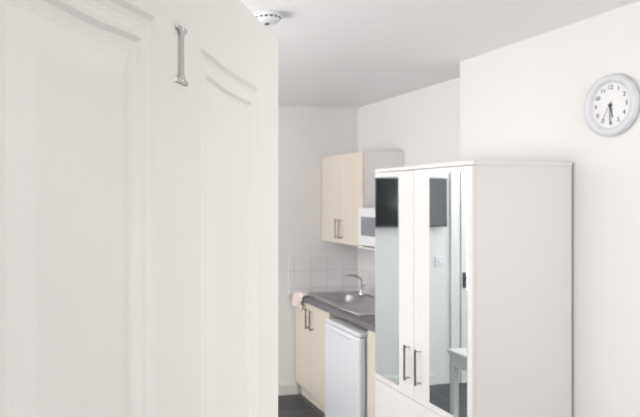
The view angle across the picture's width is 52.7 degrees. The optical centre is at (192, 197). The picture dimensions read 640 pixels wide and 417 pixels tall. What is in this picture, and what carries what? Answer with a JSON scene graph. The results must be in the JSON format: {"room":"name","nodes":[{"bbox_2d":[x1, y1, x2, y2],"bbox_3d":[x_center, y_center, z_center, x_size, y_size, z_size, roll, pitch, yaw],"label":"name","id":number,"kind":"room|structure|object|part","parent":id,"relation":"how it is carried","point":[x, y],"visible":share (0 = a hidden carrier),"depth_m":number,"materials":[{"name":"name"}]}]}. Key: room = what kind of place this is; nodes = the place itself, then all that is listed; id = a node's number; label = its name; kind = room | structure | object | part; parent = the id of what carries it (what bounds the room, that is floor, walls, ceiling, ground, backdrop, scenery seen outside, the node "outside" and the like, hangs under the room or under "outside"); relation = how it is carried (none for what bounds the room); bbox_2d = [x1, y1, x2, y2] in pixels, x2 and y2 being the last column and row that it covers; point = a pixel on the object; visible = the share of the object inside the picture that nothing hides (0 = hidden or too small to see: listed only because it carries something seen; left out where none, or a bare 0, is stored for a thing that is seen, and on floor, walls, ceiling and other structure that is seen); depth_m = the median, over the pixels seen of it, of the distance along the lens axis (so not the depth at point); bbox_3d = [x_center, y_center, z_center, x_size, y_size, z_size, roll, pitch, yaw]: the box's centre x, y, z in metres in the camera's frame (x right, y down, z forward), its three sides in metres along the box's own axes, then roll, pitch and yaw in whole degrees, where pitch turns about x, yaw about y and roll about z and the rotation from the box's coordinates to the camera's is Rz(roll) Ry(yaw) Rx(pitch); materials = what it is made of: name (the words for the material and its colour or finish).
{"room":"studio apartment","nodes":[
{"label":"studio apartment","id":0,"kind":"room"},
{"bbox_2d":[278,394,324,416],"bbox_3d":[0.130,1.720,1.937,4.260,0.100,6.535,0,0,-12],"label":"floor","id":1,"kind":"structure","parent":0,"point":[297,405],"depth_m":4.99,"materials":[{"name":"tile"}]},
{"bbox_2d":[278,384,297,395],"bbox_3d":[0.011,1.625,5.142,1.800,0.090,0.016,0,0,-12],"label":"board","id":2,"kind":"object","parent":1,"relation":"on","point":[287,389],"visible":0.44,"depth_m":5.30,"materials":[{"name":"white wood"}]},
{"bbox_2d":[278,382,297,384],"bbox_3d":[0.011,1.573,5.145,1.800,0.017,0.010,0,0,-12],"label":"bead","id":3,"kind":"object","parent":2,"relation":"on","point":[285,382],"visible":0.2,"depth_m":5.31,"materials":[{"name":"white wood"}]},
{"bbox_2d":[295,302,339,412],"bbox_3d":[1.204,1.260,5.039,0.610,0.820,0.688,0,0,-12],"label":"base cabinet","id":4,"kind":"object","parent":1,"relation":"on","point":[310,321],"visible":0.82,"depth_m":5.00,"materials":[{"name":"white wood"}]},
{"bbox_3d":[0.913,1.207,5.154,0.018,0.706,0.342,0,0,-12],"label":"door","id":5,"kind":"part","parent":4,"relation":"part of","materials":[{"name":"beige wood"}]},
{"bbox_3d":[0.985,1.207,4.816,0.018,0.706,0.342,0,0,-12],"label":"door","id":6,"kind":"part","parent":4,"relation":"part of","materials":[{"name":"beige wood"}]},
{"bbox_2d":[302,291,374,331],"bbox_3d":[1.321,0.829,4.537,0.591,0.038,1.726,0,0,-12],"label":"countertop","id":7,"kind":"structure","parent":4,"relation":"on","point":[365,321],"depth_m":4.43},
{"bbox_2d":[292,291,309,309],"bbox_3d":[0.894,0.842,5.190,0.082,0.139,0.213,0,0,-12],"label":"tea towel","id":8,"kind":"object","parent":7,"relation":"on","point":[297,297],"visible":1,"depth_m":5.16,"materials":[{"name":"white fabric"}]},
{"bbox_2d":[308,292,374,314],"bbox_3d":[1.262,0.881,4.843,0.458,0.158,0.990,0,0,-12],"label":"sink","id":9,"kind":"object","parent":7,"relation":"in","point":[352,302],"visible":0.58,"depth_m":4.92,"materials":[{"name":"silver metal"}]},
{"bbox_3d":[1.212,0.881,5.078,0.458,0.157,0.510,0,0,-12],"label":"bowl","id":10,"kind":"part","parent":9,"relation":"part of","materials":[{"name":"silver metal"}]},
{"bbox_2d":[342,274,374,299],"bbox_3d":[1.345,0.714,5.022,0.185,0.177,0.310,0,0,-12],"label":"tap","id":11,"kind":"object","parent":7,"relation":"on","point":[361,293],"visible":0.73,"depth_m":5.13,"materials":[{"name":"silver metal"}]},
{"bbox_3d":[1.310,0.688,5.143,0.172,0.125,0.019,0,0,2],"label":"spout","id":12,"kind":"part","parent":11,"relation":"part of","materials":[{"name":"silver metal"}]},
{"bbox_2d":[325,318,367,416],"bbox_3d":[1.317,1.279,4.418,0.606,0.782,0.545,0,0,-12],"label":"fridge","id":13,"kind":"object","parent":1,"relation":"on","point":[346,342],"visible":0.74,"depth_m":4.28,"materials":[{"name":"white metal"}]},
{"bbox_3d":[1.324,0.901,4.419,0.592,0.027,0.545,0,0,-12],"label":"worktop lid","id":14,"kind":"part","parent":13,"relation":"part of","materials":[{"name":"white plastic"}]},
{"bbox_2d":[368,330,375,416],"bbox_3d":[1.444,1.260,3.908,0.610,0.820,0.445,0,0,-12],"label":"base cabinet","id":15,"kind":"object","parent":1,"relation":"on","point":[371,335],"visible":0.07,"depth_m":4.02,"materials":[{"name":"white wood"}]},
{"bbox_2d":[375,160,571,416],"bbox_3d":[1.345,0.754,3.165,0.539,1.832,0.858,0,0,-12],"label":"wardrobe","id":16,"kind":"object","parent":1,"relation":"on","point":[473,259],"visible":1,"depth_m":2.79,"materials":[{"name":"white laminate"}]},
{"bbox_2d":[375,176,398,384],"bbox_3d":[1.053,0.433,3.402,0.005,1.097,0.248,0,0,-12],"label":"mirror","id":17,"kind":"object","parent":16,"relation":"attached to","point":[386,187],"depth_m":3.39,"materials":[{"name":"clear glass"}]},
{"bbox_3d":[1.077,0.437,3.341,0.017,1.156,0.392,0,0,-12],"label":"door","id":18,"kind":"part","parent":16,"relation":"part of","materials":[{"name":"white laminate"}]},
{"bbox_3d":[1.087,0.835,3.180,0.040,0.184,0.011,0,0,-12],"label":"handle","id":19,"kind":"part","parent":16,"relation":"part of","materials":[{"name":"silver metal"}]},
{"bbox_3d":[1.124,1.163,3.118,0.017,0.287,0.848,0,0,-12],"label":"drawer","id":20,"kind":"part","parent":16,"relation":"part of","materials":[{"name":"white laminate"}]},
{"bbox_3d":[1.107,0.835,3.083,0.040,0.184,0.011,0,0,-12],"label":"handle","id":21,"kind":"part","parent":16,"relation":"part of","materials":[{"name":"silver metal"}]},
{"bbox_3d":[1.165,0.437,2.924,0.017,1.156,0.452,0,0,-12],"label":"door","id":22,"kind":"part","parent":16,"relation":"part of","materials":[{"name":"white laminate"}]},
{"bbox_2d":[429,172,467,416],"bbox_3d":[1.167,0.433,2.868,0.005,1.097,0.285,0,0,-12],"label":"mirror","id":23,"kind":"object","parent":16,"relation":"attached to","point":[448,191],"depth_m":2.86,"materials":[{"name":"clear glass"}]},
{"bbox_2d":[278,105,357,393],"bbox_3d":[-0.539,0.443,5.084,4.260,2.454,0.100,0,0,-12],"label":"wall","id":24,"kind":"structure","parent":0,"point":[306,134],"depth_m":5.34,"materials":[{"name":"white paint"}]},
{"bbox_2d":[289,257,357,293],"bbox_3d":[1.121,0.664,5.382,0.631,0.308,0.008,0,0,-12],"label":"backsplash","id":25,"kind":"structure","parent":24,"relation":"attached to","point":[315,274],"depth_m":5.38,"materials":[{"name":"white tile"}]},
{"bbox_2d":[358,77,459,166],"bbox_3d":[1.686,0.443,4.573,0.120,2.454,1.825,0,0,-12],"label":"wall","id":26,"kind":"structure","parent":0,"point":[423,124],"depth_m":4.55,"materials":[{"name":"white paint"}]},
{"bbox_2d":[321,151,403,245],"bbox_3d":[1.331,0.007,5.045,0.378,0.711,0.746,0,0,-12],"label":"upper cabinet","id":27,"kind":"object","parent":26,"relation":"attached to","point":[347,180],"visible":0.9,"depth_m":4.89,"materials":[{"name":"white wood"}]},
{"bbox_3d":[1.150,0.007,5.198,0.018,0.711,0.372,0,0,-12],"label":"door","id":28,"kind":"part","parent":27,"relation":"part of","materials":[{"name":"beige wood"}]},
{"bbox_3d":[1.159,0.247,5.044,0.041,0.160,0.012,0,0,-12],"label":"handle","id":29,"kind":"part","parent":27,"relation":"part of","materials":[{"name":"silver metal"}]},
{"bbox_3d":[1.173,0.247,4.976,0.041,0.160,0.012,0,0,-12],"label":"handle","id":30,"kind":"part","parent":27,"relation":"part of","materials":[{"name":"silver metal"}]},
{"bbox_3d":[1.228,0.007,4.832,0.018,0.711,0.372,0,0,-12],"label":"door","id":31,"kind":"part","parent":27,"relation":"part of","materials":[{"name":"beige wood"}]},
{"bbox_2d":[357,246,374,296],"bbox_3d":[1.614,0.592,4.604,0.008,0.453,1.735,0,0,-12],"label":"backsplash","id":32,"kind":"structure","parent":26,"relation":"attached to","point":[366,258],"depth_m":5.27,"materials":[{"name":"white tile"}]},
{"bbox_2d":[358,246,374,250],"bbox_3d":[1.459,0.431,4.394,0.381,0.157,0.550,0,0,-12],"label":"wall shelf","id":33,"kind":"object","parent":26,"relation":"attached to","point":[360,247],"visible":0.15,"depth_m":4.48,"materials":[{"name":"white wood"}]},
{"bbox_2d":[358,208,374,246],"bbox_3d":[1.434,0.211,4.392,0.388,0.282,0.475,0,0,-12],"label":"microwave oven","id":34,"kind":"object","parent":33,"relation":"on","point":[366,216],"visible":0.23,"depth_m":4.45,"materials":[{"name":"white plastic"}]},
{"bbox_2d":[240,0,639,107],"bbox_3d":[0.130,-0.834,1.937,4.260,0.100,6.535,0,0,-12],"label":"ceiling","id":35,"kind":"structure","parent":0,"point":[332,53],"depth_m":3.04,"materials":[{"name":"white paint"}]},
{"bbox_2d":[254,10,280,24],"bbox_3d":[0.316,-0.762,2.674,0.122,0.044,0.122,0,0,-12],"label":"smoke detector","id":36,"kind":"object","parent":35,"relation":"attached to","point":[266,17],"visible":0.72,"depth_m":2.63,"materials":[{"name":"white plastic"}]},
{"bbox_2d":[460,1,639,416],"bbox_3d":[2.049,0.443,2.179,0.405,2.454,3.010,0,0,-12],"label":"wall","id":37,"kind":"structure","parent":0,"point":[524,100],"depth_m":2.75,"materials":[{"name":"white paint"}]},
{"bbox_2d":[584,73,639,136],"bbox_3d":[1.737,-0.386,2.605,0.028,0.260,0.260,0,0,-12],"label":"wall clock","id":38,"kind":"object","parent":37,"relation":"attached to","point":[612,103],"visible":1,"depth_m":2.60,"materials":[{"name":"white plastic"}]},
{"bbox_3d":[-0.161,0.705,0.109,0.020,1.930,0.120,0,0,-12],"label":"door frame","id":39,"kind":"structure","parent":0,"visible":0},
{"bbox_2d":[0,0,277,416],"bbox_3d":[-0.028,0.713,0.572,0.035,1.898,0.790,0,0,21],"label":"door","id":40,"kind":"structure","parent":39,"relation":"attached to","point":[139,205],"depth_m":0.49,"materials":[{"name":"white paint"}]},
{"bbox_2d":[174,23,187,86],"bbox_3d":[-0.010,-0.129,0.565,0.004,0.052,0.030,0,0,20],"label":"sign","id":41,"kind":"object","parent":40,"relation":"attached to","point":[182,31],"visible":1,"depth_m":0.56,"materials":[{"name":"silver metal"}]}
]}

